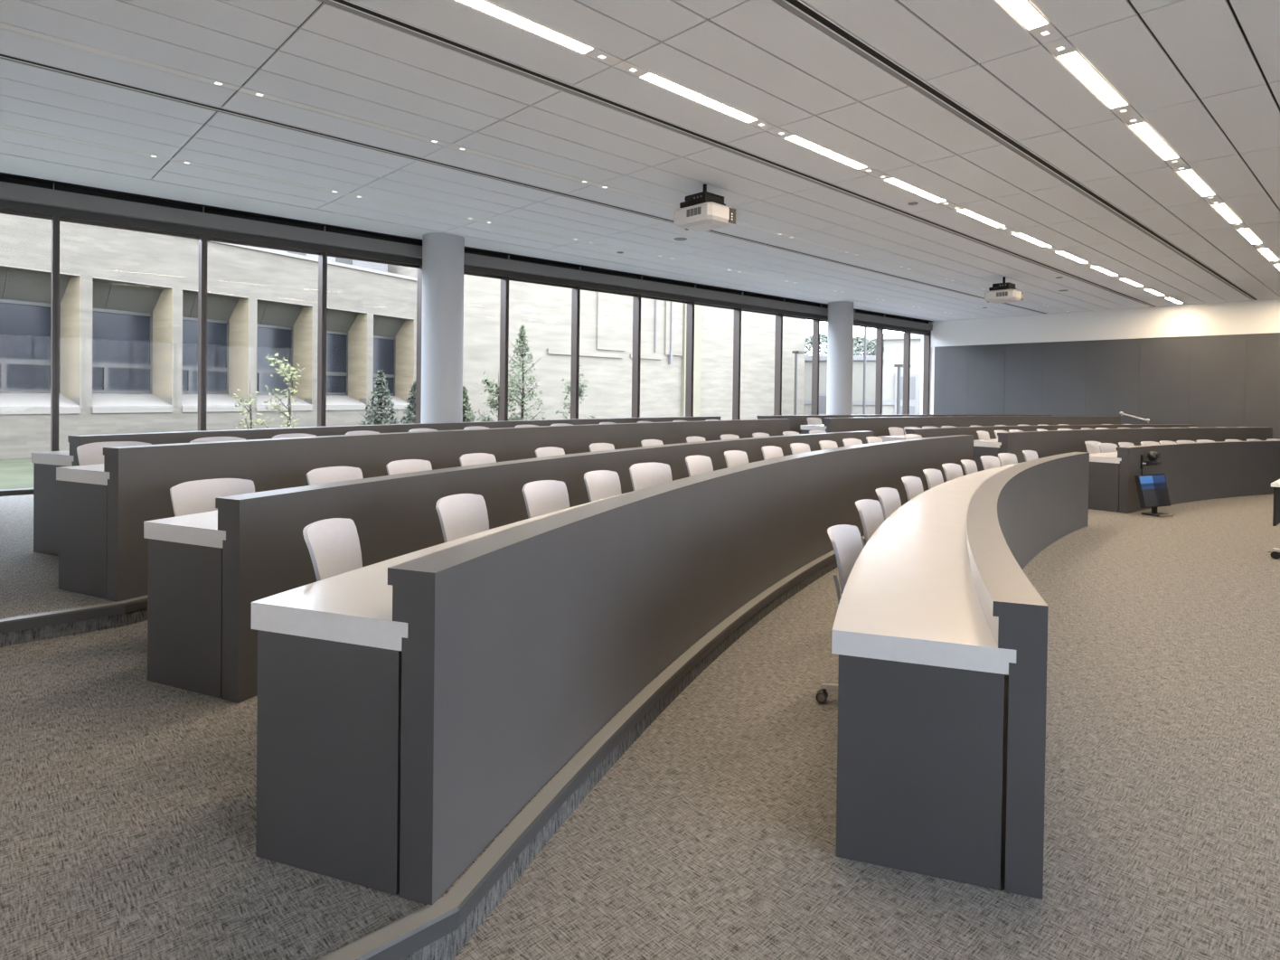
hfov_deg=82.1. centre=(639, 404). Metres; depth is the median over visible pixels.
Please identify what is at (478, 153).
diffuser
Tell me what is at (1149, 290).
diffuser
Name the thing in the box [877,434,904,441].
countertop
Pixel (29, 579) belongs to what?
floor
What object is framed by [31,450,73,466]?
countertop
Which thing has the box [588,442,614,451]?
swivel chair
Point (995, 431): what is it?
swivel chair
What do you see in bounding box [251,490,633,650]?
countertop
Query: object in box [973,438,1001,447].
countertop
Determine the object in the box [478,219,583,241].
recessed light
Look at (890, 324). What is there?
window
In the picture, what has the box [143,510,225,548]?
countertop
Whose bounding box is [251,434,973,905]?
curved desk
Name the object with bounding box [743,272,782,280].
diffuser
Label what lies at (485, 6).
diffuser
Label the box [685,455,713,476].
swivel chair
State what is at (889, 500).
swivel chair
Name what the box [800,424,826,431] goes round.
countertop
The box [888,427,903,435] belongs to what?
swivel chair
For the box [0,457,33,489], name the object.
lawn
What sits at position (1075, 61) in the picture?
diffuser
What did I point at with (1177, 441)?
swivel chair
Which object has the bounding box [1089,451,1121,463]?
countertop
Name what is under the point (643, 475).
swivel chair
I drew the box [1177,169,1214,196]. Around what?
diffuser
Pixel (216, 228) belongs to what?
window
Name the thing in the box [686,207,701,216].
vent grille
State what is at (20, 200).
window
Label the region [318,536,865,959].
floor step
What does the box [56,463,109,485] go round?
countertop
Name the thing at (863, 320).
window
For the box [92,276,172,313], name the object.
hood
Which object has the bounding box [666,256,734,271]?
recessed light
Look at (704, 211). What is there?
ceiling projector
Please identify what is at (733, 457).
swivel chair
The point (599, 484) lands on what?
swivel chair
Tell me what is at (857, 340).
tree
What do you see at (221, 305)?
hood
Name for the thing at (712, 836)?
floor
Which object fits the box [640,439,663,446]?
swivel chair
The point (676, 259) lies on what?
diffuser
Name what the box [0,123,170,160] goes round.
recessed light
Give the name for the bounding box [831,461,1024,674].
countertop
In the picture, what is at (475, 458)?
swivel chair
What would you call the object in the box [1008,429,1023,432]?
swivel chair
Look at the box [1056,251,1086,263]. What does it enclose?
diffuser
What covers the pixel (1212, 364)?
wall
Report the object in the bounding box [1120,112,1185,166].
recessed light
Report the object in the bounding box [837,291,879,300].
recessed light
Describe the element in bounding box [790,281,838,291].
recessed light
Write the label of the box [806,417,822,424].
swivel chair
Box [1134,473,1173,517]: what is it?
floor monitor
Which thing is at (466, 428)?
swivel chair
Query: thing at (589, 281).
window
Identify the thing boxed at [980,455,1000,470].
swivel chair
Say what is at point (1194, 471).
curved desk
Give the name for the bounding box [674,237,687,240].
ceiling disc
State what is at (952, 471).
swivel chair
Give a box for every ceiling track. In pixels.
[318,0,1157,306]
[773,0,1258,300]
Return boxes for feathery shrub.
[357,370,399,424]
[399,381,415,423]
[462,385,475,422]
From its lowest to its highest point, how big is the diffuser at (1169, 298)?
0.011 m
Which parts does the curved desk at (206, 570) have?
panel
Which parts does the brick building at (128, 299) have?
sill, sill, sill, sill, sill, sill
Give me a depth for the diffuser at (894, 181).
8.40 m
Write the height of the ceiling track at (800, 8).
0.030 m
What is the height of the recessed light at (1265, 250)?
0.018 m
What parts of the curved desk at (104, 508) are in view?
panel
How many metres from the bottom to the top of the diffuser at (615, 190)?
0.011 m
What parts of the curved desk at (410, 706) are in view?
panel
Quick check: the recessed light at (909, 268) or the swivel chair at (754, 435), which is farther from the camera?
the recessed light at (909, 268)
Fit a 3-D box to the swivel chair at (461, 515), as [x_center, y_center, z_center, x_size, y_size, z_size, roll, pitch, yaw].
[-0.646,0.879,3.496,0.711,0.860,0.715,1,1,14]
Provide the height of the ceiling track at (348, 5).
0.030 m
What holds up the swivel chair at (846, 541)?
on the floor at (712, 836)
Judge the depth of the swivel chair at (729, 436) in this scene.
9.83 m
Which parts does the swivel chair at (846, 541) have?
leg, backrest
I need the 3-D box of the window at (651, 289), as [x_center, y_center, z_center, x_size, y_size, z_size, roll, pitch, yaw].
[0.505,-0.745,15.194,1.528,3.618,0.270,0,1,-42]
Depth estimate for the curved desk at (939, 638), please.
2.35 m
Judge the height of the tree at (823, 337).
11.216 m
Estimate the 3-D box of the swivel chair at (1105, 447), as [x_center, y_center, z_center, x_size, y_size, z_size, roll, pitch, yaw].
[7.345,1.032,11.191,0.715,0.860,0.711,0,1,-28]
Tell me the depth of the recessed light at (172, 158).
8.18 m
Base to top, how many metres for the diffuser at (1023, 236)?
0.011 m
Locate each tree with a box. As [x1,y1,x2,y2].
[230,383,269,429]
[250,347,304,428]
[473,371,521,421]
[495,325,545,420]
[555,364,595,419]
[804,332,827,355]
[852,338,884,355]
[853,336,875,355]
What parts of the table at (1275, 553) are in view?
modesty panel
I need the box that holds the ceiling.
[0,0,1279,321]
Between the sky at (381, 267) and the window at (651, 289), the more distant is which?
the sky at (381, 267)
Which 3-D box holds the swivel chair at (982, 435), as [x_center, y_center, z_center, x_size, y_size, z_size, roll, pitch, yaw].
[5.765,0.864,11.870,0.715,0.860,0.711,0,1,-45]
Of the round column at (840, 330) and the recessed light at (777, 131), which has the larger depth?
the round column at (840, 330)
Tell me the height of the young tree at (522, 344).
3.320 m
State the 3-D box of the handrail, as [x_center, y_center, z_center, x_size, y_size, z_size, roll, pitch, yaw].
[12.515,0.322,18.600,0.141,0.278,0.670,0,1,-43]
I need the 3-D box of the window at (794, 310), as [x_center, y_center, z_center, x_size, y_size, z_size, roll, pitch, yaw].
[3.925,-0.736,18.223,1.528,3.618,0.270,0,1,-42]
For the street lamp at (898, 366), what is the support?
on the paving
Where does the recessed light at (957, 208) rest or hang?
in the ceiling
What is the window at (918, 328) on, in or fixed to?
in the wall at (11, 178)
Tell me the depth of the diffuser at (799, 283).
15.79 m
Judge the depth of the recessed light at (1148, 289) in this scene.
15.93 m
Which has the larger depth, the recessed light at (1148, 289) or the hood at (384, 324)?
the hood at (384, 324)
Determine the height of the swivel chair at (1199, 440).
0.860 m
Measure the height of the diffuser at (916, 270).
0.011 m
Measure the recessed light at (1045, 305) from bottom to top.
0.018 m
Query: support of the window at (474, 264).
in the wall at (11, 178)
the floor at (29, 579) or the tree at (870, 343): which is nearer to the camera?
the floor at (29, 579)
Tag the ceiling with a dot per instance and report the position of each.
(1204, 74)
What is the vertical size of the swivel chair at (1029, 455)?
0.860 m
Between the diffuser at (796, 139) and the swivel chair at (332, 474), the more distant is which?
the diffuser at (796, 139)
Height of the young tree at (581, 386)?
2.377 m
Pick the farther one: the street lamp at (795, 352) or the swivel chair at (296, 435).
the street lamp at (795, 352)
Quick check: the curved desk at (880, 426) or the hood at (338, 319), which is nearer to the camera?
the curved desk at (880, 426)
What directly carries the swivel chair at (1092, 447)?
on the floor at (712, 836)
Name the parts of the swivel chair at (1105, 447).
backrest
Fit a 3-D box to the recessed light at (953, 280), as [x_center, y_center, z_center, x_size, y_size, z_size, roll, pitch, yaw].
[6.814,-2.488,15.230,1.821,0.018,0.099,0,1,-43]
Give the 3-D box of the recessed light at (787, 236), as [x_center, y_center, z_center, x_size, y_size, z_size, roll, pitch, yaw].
[2.817,-2.496,11.470,1.821,0.018,0.099,0,1,-43]
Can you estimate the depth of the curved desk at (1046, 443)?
12.36 m
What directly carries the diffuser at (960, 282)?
attached to the recessed light at (953, 280)
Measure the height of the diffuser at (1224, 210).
0.011 m
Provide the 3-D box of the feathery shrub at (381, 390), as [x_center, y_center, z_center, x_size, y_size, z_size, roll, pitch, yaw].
[-5.637,0.265,16.037,1.218,2.080,1.261,0,1,-43]
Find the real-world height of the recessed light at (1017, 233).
0.018 m
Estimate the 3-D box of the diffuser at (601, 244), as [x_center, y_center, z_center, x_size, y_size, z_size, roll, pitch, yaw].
[-0.214,-2.543,12.023,1.290,0.011,0.083,0,1,-43]
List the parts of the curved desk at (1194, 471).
panel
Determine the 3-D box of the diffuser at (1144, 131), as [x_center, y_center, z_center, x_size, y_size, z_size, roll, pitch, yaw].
[4.739,-2.416,6.758,1.290,0.011,0.114,0,1,-43]
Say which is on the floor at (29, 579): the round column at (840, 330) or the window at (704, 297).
the round column at (840, 330)
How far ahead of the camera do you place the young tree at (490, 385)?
17.52 m
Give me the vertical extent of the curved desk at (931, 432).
0.885 m
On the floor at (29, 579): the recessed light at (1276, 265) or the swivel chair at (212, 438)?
the swivel chair at (212, 438)
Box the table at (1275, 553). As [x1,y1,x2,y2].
[1267,479,1279,559]
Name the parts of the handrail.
rail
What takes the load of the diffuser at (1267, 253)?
attached to the recessed light at (1265, 250)
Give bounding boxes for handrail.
[1119,411,1149,423]
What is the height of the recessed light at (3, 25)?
0.018 m
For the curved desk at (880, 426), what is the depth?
14.71 m
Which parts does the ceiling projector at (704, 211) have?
port panel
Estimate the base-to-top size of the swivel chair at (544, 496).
0.860 m
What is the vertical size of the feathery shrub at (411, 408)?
1.882 m
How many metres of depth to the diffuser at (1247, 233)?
10.49 m
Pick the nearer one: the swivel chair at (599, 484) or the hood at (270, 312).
the swivel chair at (599, 484)
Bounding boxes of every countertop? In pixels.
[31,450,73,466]
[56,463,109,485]
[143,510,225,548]
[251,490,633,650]
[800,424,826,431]
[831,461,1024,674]
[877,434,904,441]
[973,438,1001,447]
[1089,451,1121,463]
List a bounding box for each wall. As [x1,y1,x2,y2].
[0,172,934,323]
[919,298,1279,439]
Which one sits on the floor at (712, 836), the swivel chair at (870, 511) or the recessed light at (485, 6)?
the swivel chair at (870, 511)
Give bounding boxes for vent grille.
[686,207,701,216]
[996,291,1007,296]
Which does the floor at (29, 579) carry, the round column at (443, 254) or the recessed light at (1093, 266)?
the round column at (443, 254)
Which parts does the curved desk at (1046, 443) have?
panel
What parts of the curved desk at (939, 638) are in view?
panel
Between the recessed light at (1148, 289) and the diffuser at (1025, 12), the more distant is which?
the recessed light at (1148, 289)
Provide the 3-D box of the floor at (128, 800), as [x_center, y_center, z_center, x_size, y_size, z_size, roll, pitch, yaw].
[3.342,1.332,11.935,22.670,0.139,9.287,0,1,-43]
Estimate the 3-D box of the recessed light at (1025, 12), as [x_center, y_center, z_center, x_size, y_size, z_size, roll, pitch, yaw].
[2.075,-2.420,4.252,1.821,0.018,0.130,0,1,-43]
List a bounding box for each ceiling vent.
[0,52,673,223]
[705,229,984,299]
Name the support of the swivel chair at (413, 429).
on the floor at (29, 579)
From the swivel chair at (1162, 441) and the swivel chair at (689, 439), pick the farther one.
the swivel chair at (1162, 441)
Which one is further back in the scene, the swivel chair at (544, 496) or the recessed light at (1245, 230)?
the recessed light at (1245, 230)
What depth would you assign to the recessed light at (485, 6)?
4.83 m
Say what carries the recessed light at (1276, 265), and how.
in the ceiling
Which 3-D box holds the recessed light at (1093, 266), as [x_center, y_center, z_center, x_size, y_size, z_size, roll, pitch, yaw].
[8.498,-2.445,13.440,1.821,0.018,0.121,0,1,-43]
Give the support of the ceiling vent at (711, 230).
in the ceiling
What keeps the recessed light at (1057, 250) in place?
in the ceiling
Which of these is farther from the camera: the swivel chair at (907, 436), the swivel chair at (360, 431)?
the swivel chair at (907, 436)
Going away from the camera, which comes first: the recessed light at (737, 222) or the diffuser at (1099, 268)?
the recessed light at (737, 222)
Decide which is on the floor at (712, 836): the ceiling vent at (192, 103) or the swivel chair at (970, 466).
the swivel chair at (970, 466)
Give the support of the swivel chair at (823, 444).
on the floor at (128, 800)
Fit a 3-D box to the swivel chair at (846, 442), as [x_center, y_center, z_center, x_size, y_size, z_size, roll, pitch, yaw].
[2.804,0.859,9.020,0.711,0.860,0.715,1,1,44]
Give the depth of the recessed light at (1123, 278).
14.67 m
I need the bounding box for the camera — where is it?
[1140,451,1161,475]
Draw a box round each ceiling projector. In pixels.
[673,183,735,231]
[984,276,1024,303]
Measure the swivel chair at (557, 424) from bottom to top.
0.860 m
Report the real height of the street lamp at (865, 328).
6.500 m
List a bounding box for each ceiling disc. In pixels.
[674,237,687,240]
[907,202,918,205]
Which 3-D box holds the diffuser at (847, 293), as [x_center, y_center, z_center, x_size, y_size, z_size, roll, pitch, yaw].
[5.115,-2.532,17.036,1.290,0.011,0.083,0,1,-43]
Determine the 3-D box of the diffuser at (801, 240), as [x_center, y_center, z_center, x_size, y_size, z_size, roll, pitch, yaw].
[2.817,-2.497,11.470,1.290,0.011,0.083,0,1,-43]
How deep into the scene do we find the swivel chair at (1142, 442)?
12.17 m
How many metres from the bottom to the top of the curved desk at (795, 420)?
0.885 m
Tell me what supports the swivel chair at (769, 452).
on the floor at (128, 800)
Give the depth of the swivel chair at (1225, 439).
13.24 m
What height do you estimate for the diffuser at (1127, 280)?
0.011 m
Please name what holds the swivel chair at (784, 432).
on the floor at (128, 800)
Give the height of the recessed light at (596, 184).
0.018 m
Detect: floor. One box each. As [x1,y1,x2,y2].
[0,494,147,647]
[0,535,865,959]
[451,493,1279,959]
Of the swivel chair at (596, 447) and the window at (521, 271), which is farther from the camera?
the window at (521, 271)
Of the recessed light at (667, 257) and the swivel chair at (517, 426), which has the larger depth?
the recessed light at (667, 257)
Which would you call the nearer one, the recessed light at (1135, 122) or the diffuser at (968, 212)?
the recessed light at (1135, 122)
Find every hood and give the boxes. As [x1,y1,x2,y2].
[0,263,80,303]
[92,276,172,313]
[182,288,248,320]
[256,298,312,327]
[326,307,367,332]
[373,313,414,337]
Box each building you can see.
[0,213,417,459]
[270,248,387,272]
[387,263,805,421]
[803,356,884,414]
[804,355,884,356]
[883,333,921,414]
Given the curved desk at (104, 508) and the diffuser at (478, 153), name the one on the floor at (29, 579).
the curved desk at (104, 508)
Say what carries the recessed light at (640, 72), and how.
in the ceiling
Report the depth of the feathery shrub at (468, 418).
17.48 m
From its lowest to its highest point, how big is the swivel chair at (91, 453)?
0.860 m
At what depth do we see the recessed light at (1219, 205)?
9.18 m
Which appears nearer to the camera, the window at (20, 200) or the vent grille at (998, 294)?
the window at (20, 200)
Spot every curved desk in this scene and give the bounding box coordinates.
[31,415,720,555]
[56,418,790,602]
[143,431,873,703]
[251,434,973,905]
[757,414,1051,433]
[800,415,1120,436]
[831,451,1089,899]
[877,423,1195,442]
[973,427,1272,471]
[1088,440,1279,513]
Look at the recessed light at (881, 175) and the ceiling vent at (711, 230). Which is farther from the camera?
the ceiling vent at (711, 230)
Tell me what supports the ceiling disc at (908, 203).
attached to the ceiling
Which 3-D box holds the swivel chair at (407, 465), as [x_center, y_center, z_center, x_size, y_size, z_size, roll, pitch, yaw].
[-1.507,0.846,5.336,0.711,0.860,0.715,1,1,24]
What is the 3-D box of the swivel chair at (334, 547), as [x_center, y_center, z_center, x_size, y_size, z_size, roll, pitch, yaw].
[-0.943,0.883,2.797,0.711,0.860,0.715,1,1,-3]
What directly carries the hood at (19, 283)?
attached to the brick building at (128, 299)
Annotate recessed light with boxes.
[0,21,240,90]
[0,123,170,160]
[169,157,347,195]
[238,85,450,146]
[345,192,480,221]
[446,142,596,185]
[455,0,622,65]
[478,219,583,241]
[583,240,667,257]
[592,183,680,208]
[612,59,776,131]
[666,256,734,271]
[734,270,792,282]
[735,220,787,235]
[766,126,881,174]
[783,235,854,254]
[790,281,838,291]
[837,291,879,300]
[850,253,907,268]
[871,171,956,207]
[879,299,916,306]
[903,267,950,280]
[947,204,1013,230]
[948,279,988,290]
[996,0,1063,44]
[1004,229,1056,249]
[1043,36,1137,117]
[1044,305,1071,311]
[1049,248,1092,264]
[1085,263,1121,277]
[1116,276,1147,288]
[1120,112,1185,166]
[1141,287,1167,296]
[1161,296,1185,304]
[1170,162,1220,200]
[1206,197,1245,226]
[1233,224,1265,246]
[1254,244,1279,263]
[1271,262,1279,271]
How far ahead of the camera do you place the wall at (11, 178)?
10.71 m
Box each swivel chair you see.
[76,441,151,465]
[169,478,254,517]
[189,436,246,442]
[271,432,316,438]
[302,517,362,581]
[306,466,363,485]
[344,430,379,434]
[385,459,432,475]
[408,428,436,432]
[435,493,489,542]
[459,452,496,466]
[463,426,489,429]
[514,424,539,427]
[521,480,569,517]
[535,446,564,457]
[550,423,572,425]
[583,470,621,501]
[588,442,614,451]
[599,422,614,423]
[629,462,672,490]
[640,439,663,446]
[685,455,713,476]
[686,436,705,442]
[720,433,739,440]
[724,450,748,467]
[752,432,769,437]
[761,445,783,460]
[782,431,799,435]
[790,442,810,454]
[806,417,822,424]
[809,430,826,433]
[815,524,863,703]
[818,440,837,450]
[842,438,862,446]
[855,498,884,547]
[865,436,882,443]
[875,487,901,520]
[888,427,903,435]
[901,476,923,501]
[903,426,920,434]
[903,433,922,439]
[922,468,943,489]
[941,463,963,481]
[960,459,978,475]
[976,430,989,439]
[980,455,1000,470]
[994,430,1007,438]
[997,452,1017,466]
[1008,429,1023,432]
[1022,450,1038,461]
[1084,441,1101,453]
[1098,442,1119,471]
[1118,442,1134,446]
[1140,441,1159,444]
[1159,440,1176,443]
[1176,440,1195,442]
[1195,439,1214,442]
[1224,439,1242,441]
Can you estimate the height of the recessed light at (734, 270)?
0.018 m
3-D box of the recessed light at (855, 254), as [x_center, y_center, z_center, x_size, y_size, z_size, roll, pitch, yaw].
[4.150,-2.493,12.724,1.821,0.018,0.099,0,1,-43]
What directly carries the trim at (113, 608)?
attached to the floor at (29, 579)
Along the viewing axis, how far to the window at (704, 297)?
15.76 m
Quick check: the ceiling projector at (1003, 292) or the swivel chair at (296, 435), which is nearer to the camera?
the swivel chair at (296, 435)
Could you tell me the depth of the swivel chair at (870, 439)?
9.75 m
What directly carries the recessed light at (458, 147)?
in the ceiling
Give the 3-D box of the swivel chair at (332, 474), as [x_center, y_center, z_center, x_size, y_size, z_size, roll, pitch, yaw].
[-1.807,0.849,4.744,0.711,0.860,0.715,1,1,23]
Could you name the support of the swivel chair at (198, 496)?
on the floor at (128, 800)
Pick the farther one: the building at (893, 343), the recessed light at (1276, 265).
the building at (893, 343)
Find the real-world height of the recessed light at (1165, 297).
0.018 m
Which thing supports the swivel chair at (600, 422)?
on the floor at (29, 579)
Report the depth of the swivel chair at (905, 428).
13.44 m
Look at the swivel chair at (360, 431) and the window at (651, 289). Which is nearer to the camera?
the swivel chair at (360, 431)
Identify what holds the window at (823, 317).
in the wall at (11, 178)
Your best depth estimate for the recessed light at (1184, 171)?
7.92 m
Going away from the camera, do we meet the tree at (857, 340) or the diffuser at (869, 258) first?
the diffuser at (869, 258)
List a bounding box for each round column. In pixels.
[420,233,464,423]
[826,301,853,414]
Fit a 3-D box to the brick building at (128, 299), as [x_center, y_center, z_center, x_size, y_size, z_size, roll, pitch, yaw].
[-17.826,-1.705,19.594,12.060,5.480,21.850,1,1,29]
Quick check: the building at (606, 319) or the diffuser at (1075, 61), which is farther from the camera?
the building at (606, 319)
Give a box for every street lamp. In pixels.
[791,350,807,414]
[862,327,866,414]
[894,364,911,414]
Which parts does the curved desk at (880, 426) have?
panel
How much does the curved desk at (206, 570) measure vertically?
0.885 m
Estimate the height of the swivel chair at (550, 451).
0.860 m
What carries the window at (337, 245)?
in the wall at (11, 178)
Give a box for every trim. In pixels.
[0,594,147,633]
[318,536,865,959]
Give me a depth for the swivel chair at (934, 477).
6.80 m
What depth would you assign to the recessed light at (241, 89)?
6.36 m
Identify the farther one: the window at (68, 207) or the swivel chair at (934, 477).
the window at (68, 207)
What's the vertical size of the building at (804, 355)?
5.750 m
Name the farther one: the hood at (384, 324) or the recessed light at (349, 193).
the hood at (384, 324)
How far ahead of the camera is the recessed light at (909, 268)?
13.93 m
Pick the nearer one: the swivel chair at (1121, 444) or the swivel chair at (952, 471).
the swivel chair at (952, 471)
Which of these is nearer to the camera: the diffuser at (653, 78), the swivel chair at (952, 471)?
the diffuser at (653, 78)
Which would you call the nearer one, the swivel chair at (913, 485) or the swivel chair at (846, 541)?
the swivel chair at (846, 541)
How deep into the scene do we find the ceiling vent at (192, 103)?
6.62 m
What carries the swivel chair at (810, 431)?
on the floor at (128, 800)
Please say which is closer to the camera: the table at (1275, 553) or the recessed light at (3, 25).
the recessed light at (3, 25)
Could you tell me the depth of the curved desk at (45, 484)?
5.72 m
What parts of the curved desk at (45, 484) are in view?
panel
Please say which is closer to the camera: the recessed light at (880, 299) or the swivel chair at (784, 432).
the swivel chair at (784, 432)
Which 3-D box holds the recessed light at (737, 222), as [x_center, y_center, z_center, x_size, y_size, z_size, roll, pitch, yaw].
[1.485,-2.499,10.217,1.821,0.018,0.099,0,1,-43]
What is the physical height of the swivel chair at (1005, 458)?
0.860 m
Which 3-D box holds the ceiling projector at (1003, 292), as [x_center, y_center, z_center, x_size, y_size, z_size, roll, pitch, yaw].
[7.025,-2.224,14.220,0.476,0.485,0.617,0,1,-43]
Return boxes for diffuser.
[458,0,592,53]
[472,150,577,179]
[596,243,654,254]
[611,188,680,208]
[640,73,756,122]
[676,259,724,269]
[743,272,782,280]
[785,135,866,169]
[794,238,843,251]
[799,282,832,290]
[847,292,874,298]
[858,255,899,265]
[884,178,944,202]
[910,269,943,278]
[953,281,982,288]
[958,208,1004,227]
[998,0,1047,29]
[1013,233,1050,246]
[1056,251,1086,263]
[1057,51,1127,108]
[1091,266,1117,275]
[1120,278,1142,286]
[1129,122,1177,159]
[1144,289,1164,295]
[1166,297,1181,303]
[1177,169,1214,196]
[1212,203,1241,223]
[1237,228,1261,244]
[1258,248,1278,260]
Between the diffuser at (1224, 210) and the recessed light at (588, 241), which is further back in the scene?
the recessed light at (588, 241)
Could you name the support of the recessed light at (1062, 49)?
in the ceiling
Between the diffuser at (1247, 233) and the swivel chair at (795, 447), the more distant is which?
the diffuser at (1247, 233)
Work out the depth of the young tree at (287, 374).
13.50 m
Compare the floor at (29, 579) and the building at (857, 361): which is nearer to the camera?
the floor at (29, 579)
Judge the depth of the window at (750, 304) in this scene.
16.77 m
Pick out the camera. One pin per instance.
(1152, 456)
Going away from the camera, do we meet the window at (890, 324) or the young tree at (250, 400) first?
the young tree at (250, 400)
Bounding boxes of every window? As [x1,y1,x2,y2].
[0,181,53,496]
[50,182,203,451]
[197,206,325,431]
[317,225,422,426]
[415,253,508,423]
[498,254,581,421]
[570,265,642,419]
[631,275,696,417]
[685,284,743,416]
[732,291,784,420]
[773,298,821,415]
[811,304,855,414]
[853,309,885,329]
[875,314,912,414]
[902,318,932,414]

